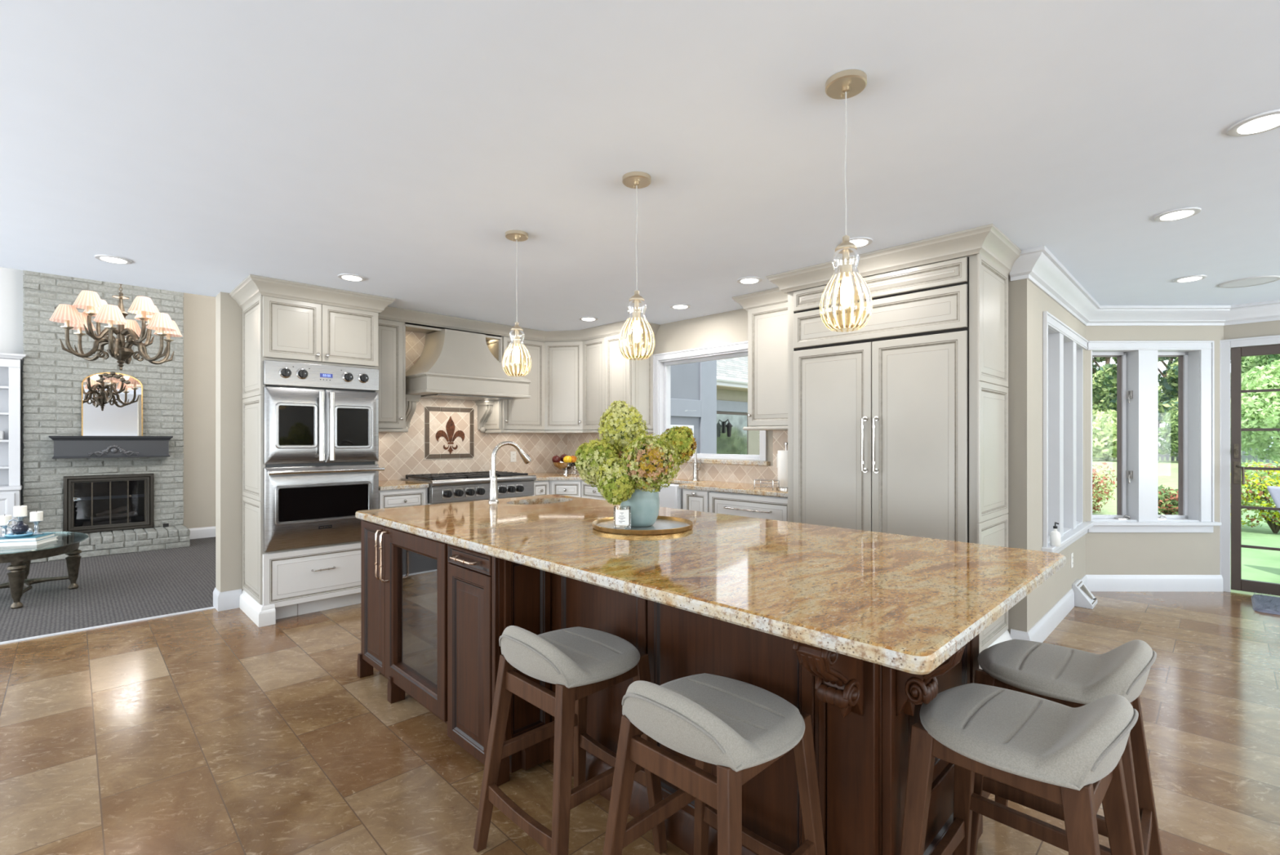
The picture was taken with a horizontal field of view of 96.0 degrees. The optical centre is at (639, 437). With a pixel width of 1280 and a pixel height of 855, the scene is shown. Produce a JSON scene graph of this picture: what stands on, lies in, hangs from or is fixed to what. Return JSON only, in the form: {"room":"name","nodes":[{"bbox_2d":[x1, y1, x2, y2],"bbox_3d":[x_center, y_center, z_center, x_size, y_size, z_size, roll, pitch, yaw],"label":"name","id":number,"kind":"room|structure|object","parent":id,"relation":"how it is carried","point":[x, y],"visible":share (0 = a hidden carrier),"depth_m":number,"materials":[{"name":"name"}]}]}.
{"room":"kitchen","nodes":[
{"label":"kitchen","id":0,"kind":"room"},
{"bbox_2d":[0,536,215,641],"bbox_3d":[-5.209,1.330,5.418,6.200,0.020,3.970,0,0,-45],"label":"floor","id":1,"kind":"structure","parent":0,"point":[134,585],"depth_m":4.98,"materials":[{"name":"grey carpet"}]},
{"bbox_2d":[0,352,26,535],"bbox_3d":[-7.287,0.203,5.885,1.400,2.235,0.384,0,0,-45],"label":"bookcase","id":2,"kind":"object","parent":1,"relation":"on","point":[11,486],"visible":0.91,"depth_m":6.28,"materials":[{"name":"white paint"}]},
{"bbox_2d":[0,531,88,608],"bbox_3d":[-5.202,1.094,4.841,0.821,0.452,1.244,0,0,-45],"label":"coffee table","id":3,"kind":"object","parent":1,"relation":"on","point":[20,557],"visible":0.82,"depth_m":4.66,"materials":[{"name":"clear glass"}]},
{"bbox_2d":[0,535,57,546],"bbox_3d":[-5.111,0.853,4.749,0.360,0.030,0.270,0,0,-19],"label":"book","id":4,"kind":"object","parent":3,"relation":"on","point":[54,538],"visible":0.55,"depth_m":4.67,"materials":[{"name":"white paper"}]},
{"bbox_2d":[0,532,55,542],"bbox_3d":[-5.111,0.822,4.749,0.340,0.030,0.250,0,0,-19],"label":"book","id":5,"kind":"object","parent":4,"relation":"on","point":[33,537],"visible":0.71,"depth_m":4.68,"materials":[{"name":"white paper"}]},
{"bbox_2d":[4,519,34,537],"bbox_3d":[-5.083,0.733,4.720,0.170,0.148,0.170,0,0,-45],"label":"ornament","id":6,"kind":"object","parent":5,"relation":"on","point":[20,529],"visible":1,"depth_m":4.69,"materials":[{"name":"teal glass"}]},
{"bbox_2d":[11,520,29,533],"bbox_3d":[-5.079,0.733,4.724,0.100,0.105,0.100,0,0,-45],"label":"jar","id":7,"kind":"object","parent":6,"relation":"on","point":[20,527],"depth_m":4.70,"materials":[{"name":"blue ceramic"}]},
{"bbox_2d":[28,511,44,534],"bbox_3d":[-5.057,0.705,4.830,0.090,0.202,0.089,0,0,-45],"label":"candle holder","id":8,"kind":"object","parent":5,"relation":"on","point":[36,517],"visible":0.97,"depth_m":4.81,"materials":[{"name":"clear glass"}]},
{"bbox_2d":[22,270,190,563],"bbox_3d":[-6.220,-0.622,6.737,1.463,3.888,0.673,0,0,-45],"label":"fireplace","id":9,"kind":"object","parent":1,"relation":"on","point":[53,375],"visible":0.65,"depth_m":6.70,"materials":[{"name":"white brick"}]},
{"bbox_2d":[63,473,153,533],"bbox_3d":[-6.282,0.767,6.835,0.789,0.664,0.045,0,0,-45],"label":"doors","id":10,"kind":"structure","parent":9,"relation":"attached to","point":[68,481],"depth_m":6.83,"materials":[{"name":"brown metal"}]},
{"bbox_2d":[48,435,173,458],"bbox_3d":[-6.198,0.102,6.789,1.070,0.255,0.222,0,0,-45],"label":"mantel shelf","id":11,"kind":"object","parent":9,"relation":"attached to","point":[64,446],"visible":1,"depth_m":6.71,"materials":[{"name":"grey paint"}]},
{"bbox_2d":[81,371,142,435],"bbox_3d":[-6.255,-0.408,6.840,0.536,0.765,0.062,0,0,-45],"label":"arched mirror","id":12,"kind":"object","parent":11,"relation":"on","point":[112,402],"visible":1,"depth_m":6.82,"materials":[{"name":"gold metal"}]},
{"bbox_3d":[-6.359,1.078,6.938,0.580,0.030,0.130,0,0,-45],"label":"grate","id":13,"kind":"object","parent":9,"relation":"in","visible":0},
{"bbox_2d":[82,516,131,525],"bbox_3d":[-6.391,1.009,6.914,0.084,0.092,0.424,0,0,43],"label":"log","id":14,"kind":"object","parent":13,"relation":"on","point":[124,520],"visible":0.67,"depth_m":6.89,"materials":[{"name":"grey wood"}]},
{"bbox_2d":[89,510,137,522],"bbox_3d":[-6.319,0.941,6.929,0.075,0.106,0.427,0,0,43],"label":"log","id":15,"kind":"object","parent":14,"relation":"on","point":[113,516],"visible":0.96,"depth_m":6.91,"materials":[{"name":"grey wood"}]},
{"bbox_2d":[0,266,215,528],"bbox_3d":[-6.657,-0.605,6.883,6.200,3.850,0.150,0,0,-45],"label":"wall","id":16,"kind":"structure","parent":0,"point":[199,310],"depth_m":7.57,"materials":[{"name":"paint"}]},
{"bbox_2d":[188,525,215,538],"bbox_3d":[-5.210,1.250,8.194,2.000,0.140,0.018,0,0,-45],"label":"baseboard","id":17,"kind":"structure","parent":16,"relation":"attached to","point":[206,531],"depth_m":7.62,"materials":[{"name":"white paint"}]},
{"bbox_2d":[215,292,243,591],"bbox_3d":[-2.045,0.100,5.710,3.485,2.440,0.200,0,0,-45],"label":"wall","id":18,"kind":"structure","parent":0,"point":[228,314],"depth_m":4.47,"materials":[{"name":"paint"}]},
{"bbox_2d":[213,586,241,611],"bbox_3d":[-3.237,1.250,4.521,0.153,0.140,0.218,0,0,-45],"label":"baseboard","id":19,"kind":"structure","parent":18,"relation":"attached to","point":[226,600],"depth_m":4.44,"materials":[{"name":"white paint"}]},
{"bbox_2d":[377,318,408,432],"bbox_3d":[-2.279,-0.536,5.066,0.353,0.968,0.372,0,0,-45],"label":"upper cabinet","id":20,"kind":"object","parent":18,"relation":"attached to","point":[391,334],"visible":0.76,"depth_m":4.98,"materials":[{"name":"beige paint"}]},
{"bbox_2d":[405,328,530,432],"bbox_3d":[-1.664,-0.526,5.495,1.065,0.938,0.622,0,0,-45],"label":"range hood","id":21,"kind":"object","parent":18,"relation":"attached to","point":[452,353],"visible":0.8,"depth_m":5.31,"materials":[{"name":"beige paint"}]},
{"bbox_2d":[377,330,567,480],"bbox_3d":[-1.695,-0.310,5.910,2.372,1.460,0.008,0,0,-45],"label":"backsplash","id":22,"kind":"structure","parent":18,"relation":"attached to","point":[401,454],"depth_m":5.73,"materials":[{"name":"tile"}]},
{"bbox_2d":[424,405,474,459],"bbox_3d":[-1.882,-0.052,5.712,0.525,0.516,0.009,0,0,-45],"label":"mosaic","id":23,"kind":"object","parent":22,"relation":"attached to","point":[449,431],"visible":1,"depth_m":5.70,"materials":[{"name":"beige tile"}]},
{"bbox_2d":[484,336,544,433],"bbox_3d":[-1.302,-0.536,6.031,0.547,0.968,0.372,0,0,-45],"label":"upper cabinet","id":24,"kind":"object","parent":18,"relation":"attached to","point":[523,415],"visible":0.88,"depth_m":5.92,"materials":[{"name":"beige paint"}]},
{"bbox_2d":[377,306,659,342],"bbox_3d":[-1.150,-1.052,5.612,2.632,0.134,0.966,0,0,-16],"label":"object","id":25,"kind":"object","parent":18,"relation":"attached to","point":[415,321],"visible":0.71,"depth_m":5.56,"materials":[{"name":"beige paint"}]},
{"bbox_2d":[0,0,1279,331],"bbox_3d":[1.115,-1.180,1.895,10.250,0.120,10.130,0,0,-45],"label":"ceiling","id":26,"kind":"structure","parent":0,"point":[206,146],"depth_m":2.15,"materials":[{"name":"paint"}]},
{"bbox_2d":[93,254,132,264],"bbox_3d":[-3.292,-1.114,3.604,0.176,0.010,0.176,0,0,-45],"label":"recessed light","id":27,"kind":"object","parent":26,"relation":"in","point":[111,259],"visible":1,"depth_m":3.58,"materials":[{"name":"white paint"}]},
{"bbox_2d":[502,230,531,376],"bbox_3d":[-0.676,-0.730,3.162,0.157,0.779,0.154,0,0,35],"label":"pendant light","id":28,"kind":"object","parent":26,"relation":"hanging from","point":[517,236],"visible":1,"depth_m":3.14,"materials":[{"name":"beige"}]},
{"bbox_2d":[618,171,654,359],"bbox_3d":[-0.014,-0.730,2.481,0.157,0.779,0.154,0,0,-22],"label":"pendant light","id":29,"kind":"object","parent":26,"relation":"hanging from","point":[633,180],"visible":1,"depth_m":2.46,"materials":[{"name":"beige"}]},
{"bbox_2d":[819,69,872,332],"bbox_3d":[0.647,-0.730,1.811,0.157,0.779,0.154,0,0,15],"label":"pendant light","id":30,"kind":"object","parent":26,"relation":"hanging from","point":[845,84],"visible":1,"depth_m":1.79,"materials":[{"name":"beige metal"}]},
{"bbox_2d":[840,248,852,279],"bbox_3d":[0.647,-0.546,1.811,0.036,0.092,0.036,0,0,-45],"label":"socket","id":31,"kind":"object","parent":30,"relation":"attached to","point":[846,264],"depth_m":1.80,"materials":[{"name":"beige metal"}]},
{"bbox_2d":[1153,207,1201,222],"bbox_3d":[2.683,-1.114,2.880,0.176,0.010,0.176,0,0,-45],"label":"recessed light","id":32,"kind":"object","parent":26,"relation":"in","point":[1180,213],"visible":1,"depth_m":2.86,"materials":[{"name":"white paint"}]},
{"bbox_2d":[1218,275,1279,288],"bbox_3d":[4.361,-1.116,4.123,0.312,0.008,0.312,0,0,-45],"label":"ceiling speaker","id":33,"kind":"object","parent":26,"relation":"attached to","point":[1259,280],"visible":1,"depth_m":4.11},
{"bbox_2d":[1222,277,1277,287],"bbox_3d":[4.361,-1.116,4.123,0.270,0.006,0.270,0,0,-45],"label":"grille","id":34,"kind":"object","parent":33,"relation":"attached to","point":[1246,282],"depth_m":4.11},
{"bbox_2d":[1226,109,1279,136],"bbox_3d":[2.207,-1.114,2.043,0.176,0.010,0.176,0,0,-45],"label":"recessed light","id":35,"kind":"object","parent":26,"relation":"in","point":[1268,121],"visible":1,"depth_m":2.04,"materials":[{"name":"white paint"}]},
{"bbox_2d":[0,591,1279,854],"bbox_3d":[1.100,1.320,1.789,10.080,0.001,10.000,0,0,-45],"label":"floor","id":36,"kind":"structure","parent":0,"point":[210,731],"depth_m":2.45,"materials":[{"name":"tile"}]},
{"bbox_2d":[0,606,215,644],"bbox_3d":[-4.644,1.321,3.165,3.840,0.018,0.040,0,0,-45],"label":"trim","id":37,"kind":"structure","parent":36,"relation":"on","point":[210,607],"depth_m":4.03,"materials":[{"name":"white paint"}]},
{"bbox_2d":[229,274,395,626],"bbox_3d":[-2.571,0.101,4.542,0.983,2.439,0.724,0,0,-45],"label":"tall cabinet","id":38,"kind":"object","parent":36,"relation":"on","point":[283,320],"visible":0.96,"depth_m":4.28,"materials":[{"name":"beige paint"}]},
{"bbox_2d":[262,360,384,551],"bbox_3d":[-2.553,0.128,4.538,0.805,1.360,0.675,0,0,-45],"label":"wall oven","id":39,"kind":"object","parent":38,"relation":"in","point":[321,421],"visible":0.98,"depth_m":4.29,"materials":[{"name":"silver metal"}]},
{"bbox_2d":[378,487,427,508],"bbox_3d":[-2.159,0.871,4.986,0.410,0.898,0.650,0,0,-45],"label":"base cabinet","id":40,"kind":"object","parent":36,"relation":"on","point":[413,496],"visible":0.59,"depth_m":4.77,"materials":[{"name":"white paint"}]},
{"bbox_2d":[378,479,428,490],"bbox_3d":[-2.163,0.403,4.986,0.400,0.036,0.645,0,0,-45],"label":"countertop","id":41,"kind":"structure","parent":40,"relation":"on","point":[396,484],"depth_m":4.83,"materials":[{"name":"stone"}]},
{"bbox_2d":[532,480,548,495],"bbox_3d":[-1.191,0.871,5.943,0.213,0.898,0.650,0,0,-45],"label":"base cabinet","id":42,"kind":"object","parent":36,"relation":"on","point":[540,487],"visible":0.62,"depth_m":5.74,"materials":[{"name":"white paint"}]},
{"bbox_2d":[548,480,582,497],"bbox_3d":[-0.794,0.821,6.191,0.690,0.798,0.854,0,0,-45],"label":"base cabinet","id":43,"kind":"object","parent":36,"relation":"on","point":[563,487],"visible":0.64,"depth_m":5.80,"materials":[{"name":"white paint"}]},
{"bbox_2d":[528,471,787,497],"bbox_3d":[-0.029,0.403,5.263,0.905,0.036,3.250,0,0,-45],"label":"countertop","id":44,"kind":"structure","parent":43,"relation":"on","point":[704,485],"depth_m":4.73,"materials":[{"name":"stone"}]},
{"bbox_2d":[400,470,536,503],"bbox_3d":[-1.606,0.448,5.462,1.046,0.215,0.710,0,0,-45],"label":"rangetop","id":45,"kind":"object","parent":44,"relation":"on","point":[442,487],"visible":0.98,"depth_m":5.21,"materials":[{"name":"metal"}]},
{"bbox_2d":[658,483,682,509],"bbox_3d":[0.141,0.523,5.255,0.385,0.257,0.850,0,0,-45],"label":"farmhouse sink","id":46,"kind":"object","parent":44,"relation":"in","point":[671,496],"visible":0.12,"depth_m":4.86,"materials":[{"name":"white ceramic"}]},
{"bbox_2d":[776,441,787,489],"bbox_3d":[1.109,0.207,4.370,0.150,0.355,0.150,0,0,-45],"label":"paper towel holder","id":47,"kind":"object","parent":44,"relation":"on","point":[782,455],"visible":0.64,"depth_m":4.32,"materials":[{"name":"white paper"}]},
{"bbox_2d":[473,625,666,854],"bbox_3d":[-0.225,0.947,1.851,0.443,0.751,0.444,0,0,-45],"label":"bar stool","id":48,"kind":"object","parent":36,"relation":"on","point":[581,662],"visible":1,"depth_m":1.76,"materials":[{"name":"brown wood"}]},
{"bbox_2d":[581,480,605,500],"bbox_3d":[-0.275,0.871,5.786,0.510,0.898,0.450,0,0,-45],"label":"base cabinet","id":49,"kind":"object","parent":36,"relation":"on","point":[587,491],"visible":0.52,"depth_m":5.69,"materials":[{"name":"white paint"}]},
{"bbox_2d":[357,519,982,854],"bbox_3d":[-0.091,0.883,2.581,1.302,0.873,2.967,0,0,-45],"label":"kitchen island","id":50,"kind":"object","parent":36,"relation":"on","point":[434,614],"visible":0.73,"depth_m":1.95,"materials":[{"name":"brown wood"}]},
{"bbox_2d":[355,493,1066,674],"bbox_3d":[-0.049,0.425,2.626,1.370,0.039,3.035,0,0,-45],"label":"island countertop","id":51,"kind":"structure","parent":50,"relation":"on","point":[904,602],"depth_m":1.80,"materials":[{"name":"stone"}]},
{"bbox_2d":[488,440,531,502],"bbox_3d":[-0.835,0.212,3.706,0.280,0.388,0.097,0,0,-22],"label":"island faucet","id":52,"kind":"object","parent":51,"relation":"on","point":[493,492],"visible":1,"depth_m":3.64,"materials":[{"name":"silver metal"}]},
{"bbox_2d":[591,515,693,534],"bbox_3d":[0.012,0.395,2.638,0.462,0.022,0.462,0,0,-45],"label":"serving tray","id":53,"kind":"object","parent":51,"relation":"on","point":[663,524],"visible":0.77,"depth_m":2.59,"materials":[{"name":"gold metal"}]},
{"bbox_2d":[613,506,631,529],"bbox_3d":[-0.078,0.350,2.539,0.077,0.098,0.077,0,0,-45],"label":"candle","id":54,"kind":"object","parent":53,"relation":"on","point":[622,517],"visible":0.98,"depth_m":2.51,"materials":[{"name":"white glass"}]},
{"bbox_2d":[619,480,659,526],"bbox_3d":[-0.001,0.280,2.648,0.182,0.240,0.182,0,0,-45],"label":"vase","id":55,"kind":"object","parent":53,"relation":"on","point":[645,505],"visible":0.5,"depth_m":2.57,"materials":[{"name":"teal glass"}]},
{"bbox_2d":[574,438,621,487],"bbox_3d":[-0.168,0.185,2.652,0.264,0.369,0.229,0,0,-45],"label":"hydrangea","id":56,"kind":"object","parent":55,"relation":"in","point":[592,455],"visible":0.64,"depth_m":2.58,"materials":[{"name":"green plant"}]},
{"bbox_2d":[595,457,637,505],"bbox_3d":[-0.085,0.226,2.535,0.222,0.287,0.193,0,0,-19],"label":"hydrangea","id":57,"kind":"object","parent":55,"relation":"in","point":[614,485],"visible":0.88,"depth_m":2.47,"materials":[{"name":"green plant"}]},
{"bbox_2d":[597,400,648,453],"bbox_3d":[-0.080,0.093,2.760,0.239,0.554,0.237,0,0,15],"label":"hydrangea","id":58,"kind":"object","parent":55,"relation":"in","point":[620,425],"visible":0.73,"depth_m":2.69,"materials":[{"name":"green plant"}]},
{"bbox_2d":[620,433,679,492],"bbox_3d":[0.043,0.174,2.520,0.269,0.392,0.256,0,0,-45],"label":"hydrangea","id":59,"kind":"object","parent":55,"relation":"in","point":[652,460],"visible":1,"depth_m":2.44,"materials":[{"name":"green plant"}]},
{"bbox_2d":[659,425,697,465],"bbox_3d":[0.147,0.156,2.655,0.251,0.426,0.191,0,0,-45],"label":"hydrangea","id":60,"kind":"object","parent":55,"relation":"in","point":[682,437],"visible":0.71,"depth_m":2.63,"materials":[{"name":"green plant"}]},
{"bbox_2d":[682,488,710,511],"bbox_3d":[0.605,0.871,4.895,0.510,0.898,0.285,0,0,-45],"label":"base cabinet","id":61,"kind":"object","parent":36,"relation":"on","point":[692,500],"visible":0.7,"depth_m":4.72,"materials":[{"name":"white paint"}]},
{"bbox_2d":[602,672,825,854],"bbox_3d":[0.181,0.947,1.444,0.443,0.751,0.444,0,0,-45],"label":"bar stool","id":62,"kind":"object","parent":36,"relation":"on","point":[740,727],"visible":1,"depth_m":1.39,"materials":[{"name":"brown wood"}]},
{"bbox_2d":[709,490,787,521],"bbox_3d":[0.974,0.871,4.514,0.520,0.898,0.765,0,0,-45],"label":"dishwasher","id":63,"kind":"object","parent":36,"relation":"on","point":[767,507],"visible":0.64,"depth_m":4.35,"materials":[{"name":"white paint"}]},
{"bbox_2d":[766,223,1021,669],"bbox_3d":[1.608,0.101,3.745,0.708,2.439,1.376,0,0,-45],"label":"tall cabinet","id":64,"kind":"object","parent":36,"relation":"on","point":[982,258],"visible":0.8,"depth_m":3.33,"materials":[{"name":"beige paint"}]},
{"bbox_2d":[793,284,967,542],"bbox_3d":[1.413,0.176,3.553,0.077,2.057,1.074,0,0,-45],"label":"refrigerator","id":65,"kind":"object","parent":64,"relation":"in","point":[880,428],"visible":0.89,"depth_m":3.49,"materials":[{"name":"beige paint"}]},
{"bbox_2d":[900,682,1138,854],"bbox_3d":[0.913,0.947,1.378,0.444,0.751,0.443,0,0,-43],"label":"bar stool","id":66,"kind":"object","parent":36,"relation":"on","point":[1068,757],"visible":0.99,"depth_m":1.35,"materials":[{"name":"brown wood"}]},
{"bbox_2d":[969,638,1162,854],"bbox_3d":[1.263,0.947,1.724,0.443,0.751,0.444,0,0,44],"label":"bar stool","id":67,"kind":"object","parent":36,"relation":"on","point":[1070,677],"visible":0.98,"depth_m":1.66,"materials":[{"name":"grey fabric"}]},
{"bbox_2d":[1071,578,1097,608],"bbox_3d":[3.536,1.235,4.574,0.240,0.170,0.138,0,0,-45],"label":"floor vent","id":68,"kind":"object","parent":36,"relation":"in","point":[1083,597],"visible":0.98,"depth_m":4.52,"materials":[{"name":"white paint"}]},
{"bbox_2d":[1076,581,1097,604],"bbox_3d":[3.543,1.223,4.567,0.200,0.128,0.099,0,0,-45],"label":"grille","id":69,"kind":"object","parent":68,"relation":"attached to","point":[1084,596],"depth_m":4.52,"materials":[{"name":"grey metal"}]},
{"bbox_2d":[1250,592,1279,614],"bbox_3d":[5.209,1.294,4.292,0.656,0.049,0.923,0,0,-45],"label":"door mat","id":70,"kind":"object","parent":36,"relation":"on","point":[1260,602],"visible":1,"depth_m":4.51,"materials":[{"name":"grey fabric"}]},
{"bbox_2d":[591,277,1026,633],"bbox_3d":[0.810,0.100,5.185,0.160,2.440,4.560,0,0,-45],"label":"wall","id":71,"kind":"structure","parent":0,"point":[730,326],"depth_m":5.14,"materials":[{"name":"paint"}]},
{"bbox_2d":[544,341,582,433],"bbox_3d":[-0.810,-0.536,6.289,0.575,0.968,0.691,0,0,-45],"label":"upper cabinet","id":72,"kind":"object","parent":71,"relation":"attached to","point":[563,360],"visible":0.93,"depth_m":6.07,"materials":[{"name":"beige paint"}]},
{"bbox_2d":[582,332,653,433],"bbox_3d":[-0.242,-0.536,5.873,0.350,0.968,0.738,0,0,-45],"label":"upper cabinet","id":73,"kind":"object","parent":71,"relation":"attached to","point":[608,376],"visible":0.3,"depth_m":5.71,"materials":[{"name":"beige paint"}]},
{"bbox_2d":[567,430,787,484],"bbox_3d":[0.311,0.160,5.572,0.008,0.520,3.292,0,0,-45],"label":"backsplash","id":74,"kind":"structure","parent":71,"relation":"attached to","point":[711,472],"depth_m":5.09,"materials":[{"name":"tile"}]},
{"bbox_2d":[653,341,770,466],"bbox_3d":[0.642,-0.300,5.321,0.210,1.061,1.370,0,0,-45],"label":"window","id":75,"kind":"structure","parent":71,"relation":"in","point":[661,369],"depth_m":5.42,"materials":[{"name":"white paint"}]},
{"bbox_2d":[732,287,787,430],"bbox_3d":[1.081,-0.591,4.503,0.394,1.057,0.599,0,0,-45],"label":"upper cabinet","id":76,"kind":"object","parent":71,"relation":"attached to","point":[767,309],"visible":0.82,"depth_m":4.42,"materials":[{"name":"beige paint"}]},
{"bbox_2d":[1007,275,1084,631],"bbox_3d":[3.071,0.100,4.326,2.170,2.440,0.160,0,0,-45],"label":"wall","id":77,"kind":"structure","parent":0,"point":[1045,596],"depth_m":3.60,"materials":[{"name":"paint"}]},
{"bbox_2d":[1041,311,1093,552],"bbox_3d":[3.209,-0.011,4.413,1.688,1.652,0.210,0,0,-45],"label":"window","id":78,"kind":"structure","parent":77,"relation":"in","point":[1063,348],"depth_m":4.24,"materials":[{"name":"white paint"}]},
{"bbox_2d":[1009,574,1222,642],"bbox_3d":[3.535,1.250,4.471,3.079,0.140,0.588,0,0,-29],"label":"baseboard","id":79,"kind":"structure","parent":77,"relation":"attached to","point":[1039,632],"depth_m":4.96,"materials":[{"name":"white paint"}]},
{"bbox_2d":[1084,325,1223,574],"bbox_3d":[4.444,0.100,5.059,1.188,2.440,0.160,0,0,0],"label":"wall","id":80,"kind":"structure","parent":0,"point":[1105,553],"depth_m":4.98,"materials":[{"name":"paint"}]},
{"bbox_2d":[1009,245,1279,325],"bbox_3d":[5.501,-1.045,3.646,6.223,0.150,2.299,0,0,16],"label":"trim","id":81,"kind":"structure","parent":80,"relation":"attached to","point":[1038,264],"depth_m":4.79,"materials":[{"name":"white paint"}]},
{"bbox_2d":[1086,340,1221,532],"bbox_3d":[4.413,-0.011,5.024,1.103,1.652,0.210,0,0,0],"label":"window","id":82,"kind":"structure","parent":80,"relation":"in","point":[1137,361],"depth_m":4.97,"materials":[{"name":"white paint"}]},
{"bbox_2d":[1223,320,1279,339],"bbox_3d":[6.651,0.100,3.455,0.160,2.440,4.570,0,0,-45],"label":"wall","id":83,"kind":"structure","parent":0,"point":[1270,327],"depth_m":4.86,"materials":[{"name":"paint"}]},
{"bbox_2d":[1219,334,1279,595],"bbox_3d":[5.434,0.237,4.642,0.224,2.166,1.092,0,0,-45],"label":"door","id":84,"kind":"structure","parent":83,"relation":"attached to","point":[1269,344],"depth_m":4.93,"materials":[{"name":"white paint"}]},
{"bbox_3d":[-5.297,-2.580,5.506,6.200,0.100,4.020,0,0,-45],"label":"ceiling","id":85,"kind":"structure","parent":0,"visible":0},
{"bbox_2d":[48,283,182,370],"bbox_3d":[-4.758,-1.605,5.280,0.916,1.850,0.918,0,0,-45],"label":"chandelier","id":86,"kind":"object","parent":85,"relation":"hanging from","point":[144,307],"visible":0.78,"depth_m":5.22,"materials":[{"name":"beige fabric"}]},
{"label":"outside","id":87,"kind":"structure","parent":0,"visible":0},
{"bbox_2d":[1092,448,1279,596],"bbox_3d":[44.355,1.620,64.882,145.700,0.001,150.000,0,0,-45],"label":"ground","id":88,"kind":"structure","parent":87,"point":[1257,564],"depth_m":9.78,"materials":[{"name":"green plant"}]},
{"bbox_2d":[716,355,759,454],"bbox_3d":[0.985,-1.230,16.151,10.300,5.700,4.400,0,0,-45],"label":"window view","id":89,"kind":"object","parent":88,"relation":"on","point":[731,373],"visible":0.15,"depth_m":15.34,"materials":[{"name":"stone"}]},
{"bbox_2d":[1092,408,1116,461],"bbox_3d":[32.970,-0.173,41.099,3.600,3.737,5.260,0,0,9],"label":"shrub","id":90,"kind":"object","parent":88,"relation":"on","point":[1104,431],"visible":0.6,"depth_m":39.99,"materials":[{"name":"green plant"}]},
{"bbox_2d":[1092,462,1116,513],"bbox_3d":[9.095,1.096,12.159,1.821,1.297,2.139,0,0,24],"label":"shrub","id":91,"kind":"object","parent":88,"relation":"on","point":[1103,483],"visible":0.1,"depth_m":11.68,"materials":[{"name":"green plant"}]},
{"bbox_2d":[1092,356,1116,421],"bbox_3d":[45.937,-6.630,57.518,7.204,16.652,6.426,0,0,-45],"label":"tree","id":92,"kind":"object","parent":88,"relation":"on","point":[1099,393],"visible":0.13,"depth_m":56.12,"materials":[{"name":"green plant"}]},
{"bbox_2d":[1093,356,1177,437],"bbox_3d":[41.087,-5.387,46.672,6.814,14.167,6.978,0,0,-45],"label":"tree","id":93,"kind":"object","parent":88,"relation":"on","point":[1106,376],"visible":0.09,"depth_m":46.48,"materials":[{"name":"green plant"}]},
{"bbox_2d":[1158,484,1177,514],"bbox_3d":[9.852,1.250,10.695,1.154,0.762,0.818,0,0,28],"label":"shrub","id":94,"kind":"object","parent":88,"relation":"on","point":[1167,498],"visible":0.38,"depth_m":10.62,"materials":[{"name":"green plant"}]},
{"bbox_2d":[1094,443,1275,462],"bbox_3d":[35.627,0.940,43.706,0.120,1.360,40.130,0,0,-45],"label":"picket fence","id":95,"kind":"object","parent":88,"relation":"on","point":[1243,456],"visible":0.02,"depth_m":38.69,"materials":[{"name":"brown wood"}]},
{"bbox_2d":[1158,356,1231,448],"bbox_3d":[57.742,-8.350,62.110,7.889,20.093,8.594,0,0,-45],"label":"tree","id":96,"kind":"object","parent":88,"relation":"on","point":[1163,373],"visible":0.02,"depth_m":61.96,"materials":[{"name":"green plant"}]},
{"bbox_2d":[1158,408,1244,457],"bbox_3d":[36.422,-0.303,37.485,4.110,3.863,5.308,0,0,-1],"label":"shrub","id":97,"kind":"object","parent":88,"relation":"on","point":[1170,433],"visible":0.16,"depth_m":38.15,"materials":[{"name":"green plant"}]},
{"bbox_2d":[1230,359,1279,471],"bbox_3d":[29.561,-1.070,26.845,4.991,5.451,4.690,0,0,-10],"label":"tree","id":98,"kind":"object","parent":88,"relation":"on","point":[1258,411],"visible":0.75,"depth_m":26.30,"materials":[{"name":"green plant"}]},
{"bbox_2d":[1230,460,1279,533],"bbox_3d":[10.879,1.015,9.959,1.592,1.228,1.494,0,0,-45],"label":"shrub","id":99,"kind":"object","parent":88,"relation":"on","point":[1255,492],"visible":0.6,"depth_m":9.79,"materials":[{"name":"green plant"}]},
{"bbox_2d":[1241,354,1279,401],"bbox_3d":[47.294,-5.147,40.935,6.934,13.686,6.843,0,0,-45],"label":"tree","id":100,"kind":"object","parent":88,"relation":"on","point":[1247,365],"visible":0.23,"depth_m":41.91,"materials":[{"name":"green plant"}]},
{"bbox_2d":[1266,485,1279,513],"bbox_3d":[7.414,1.091,6.251,0.735,1.059,0.804,0,0,-45],"label":"patio chair","id":101,"kind":"object","parent":88,"relation":"on","point":[1274,491],"visible":1,"depth_m":6.67,"materials":[{"name":"white fabric"}]},
{"bbox_3d":[2.530,1.605,10.474,9.680,0.030,6.950,0,0,-45],"label":"patio","id":102,"kind":"object","parent":88,"relation":"on","visible":0},
{"bbox_2d":[670,360,716,453],"bbox_3d":[-1.054,-0.830,8.973,2.490,4.900,3.750,0,0,-45],"label":"house wing","id":103,"kind":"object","parent":102,"relation":"on","point":[693,386],"visible":0.08,"depth_m":8.25,"materials":[{"name":"blue"}]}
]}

